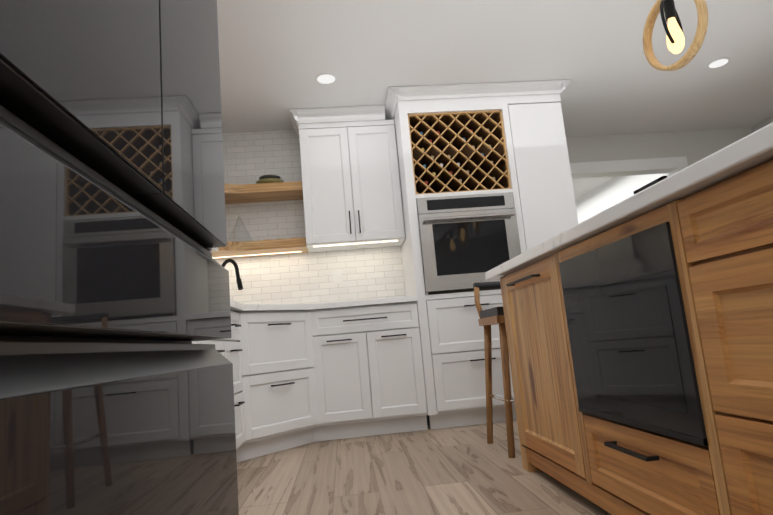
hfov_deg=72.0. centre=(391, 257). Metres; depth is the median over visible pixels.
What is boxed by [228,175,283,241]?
decorations
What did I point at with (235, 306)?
countertop
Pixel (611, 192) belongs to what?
wall
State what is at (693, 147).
wall
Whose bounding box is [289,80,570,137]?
crown molding
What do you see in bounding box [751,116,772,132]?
wall
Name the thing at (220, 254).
corner shelf
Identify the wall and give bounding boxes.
[566,128,751,165]
[575,173,668,223]
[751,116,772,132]
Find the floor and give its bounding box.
[237,420,611,514]
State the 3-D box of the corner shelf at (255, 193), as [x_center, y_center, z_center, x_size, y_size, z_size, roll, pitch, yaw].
[-1.016,-0.297,4.129,0.689,0.521,0.391,-4,-9,-6]
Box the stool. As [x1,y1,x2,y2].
[473,281,514,457]
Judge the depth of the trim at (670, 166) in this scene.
5.24 m
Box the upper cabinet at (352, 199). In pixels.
[298,120,404,251]
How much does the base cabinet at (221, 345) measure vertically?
0.876 m
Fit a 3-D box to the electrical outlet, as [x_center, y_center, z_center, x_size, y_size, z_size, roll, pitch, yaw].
[-0.434,0.153,4.302,0.070,0.115,0.006,-4,-9,-6]
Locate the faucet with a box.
[221,259,242,289]
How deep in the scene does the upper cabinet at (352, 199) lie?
4.10 m
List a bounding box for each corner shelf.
[211,247,231,258]
[223,181,308,257]
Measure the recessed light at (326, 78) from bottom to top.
0.007 m
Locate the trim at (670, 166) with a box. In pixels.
[570,156,687,178]
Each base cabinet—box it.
[192,341,203,343]
[204,339,227,358]
[228,310,247,461]
[308,302,427,441]
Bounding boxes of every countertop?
[230,299,316,311]
[317,295,417,309]
[485,122,772,280]
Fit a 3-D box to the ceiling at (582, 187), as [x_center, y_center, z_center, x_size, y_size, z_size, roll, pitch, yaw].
[1.876,-0.888,7.940,2.250,0.080,5.150,-4,-9,-6]
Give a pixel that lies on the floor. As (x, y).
(465, 470)
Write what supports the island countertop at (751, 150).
on the kitchen island
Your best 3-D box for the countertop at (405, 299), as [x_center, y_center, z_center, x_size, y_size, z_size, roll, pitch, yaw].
[-0.387,0.373,3.940,1.090,0.039,0.646,-4,-9,-6]
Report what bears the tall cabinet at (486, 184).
on the floor
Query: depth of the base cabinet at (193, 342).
2.24 m
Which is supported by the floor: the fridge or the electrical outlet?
the fridge
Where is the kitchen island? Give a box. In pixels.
[500,159,772,514]
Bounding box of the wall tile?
[214,130,405,303]
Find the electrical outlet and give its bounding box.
[333,269,341,283]
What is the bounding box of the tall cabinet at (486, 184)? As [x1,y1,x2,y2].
[394,94,577,428]
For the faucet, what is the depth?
3.68 m
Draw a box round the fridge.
[0,0,238,514]
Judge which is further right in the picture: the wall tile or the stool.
the stool
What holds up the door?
in the wall at (693, 147)
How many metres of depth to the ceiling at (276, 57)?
3.57 m
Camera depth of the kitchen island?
1.29 m
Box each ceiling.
[217,0,772,136]
[572,176,614,200]
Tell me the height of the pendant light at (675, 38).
0.805 m
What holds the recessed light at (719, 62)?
in the ceiling at (276, 57)
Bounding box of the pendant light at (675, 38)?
[643,0,707,70]
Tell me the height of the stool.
0.921 m
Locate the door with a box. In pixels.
[633,176,666,194]
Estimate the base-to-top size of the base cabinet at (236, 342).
0.876 m
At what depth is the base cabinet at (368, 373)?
3.61 m
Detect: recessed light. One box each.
[315,73,336,83]
[707,57,729,68]

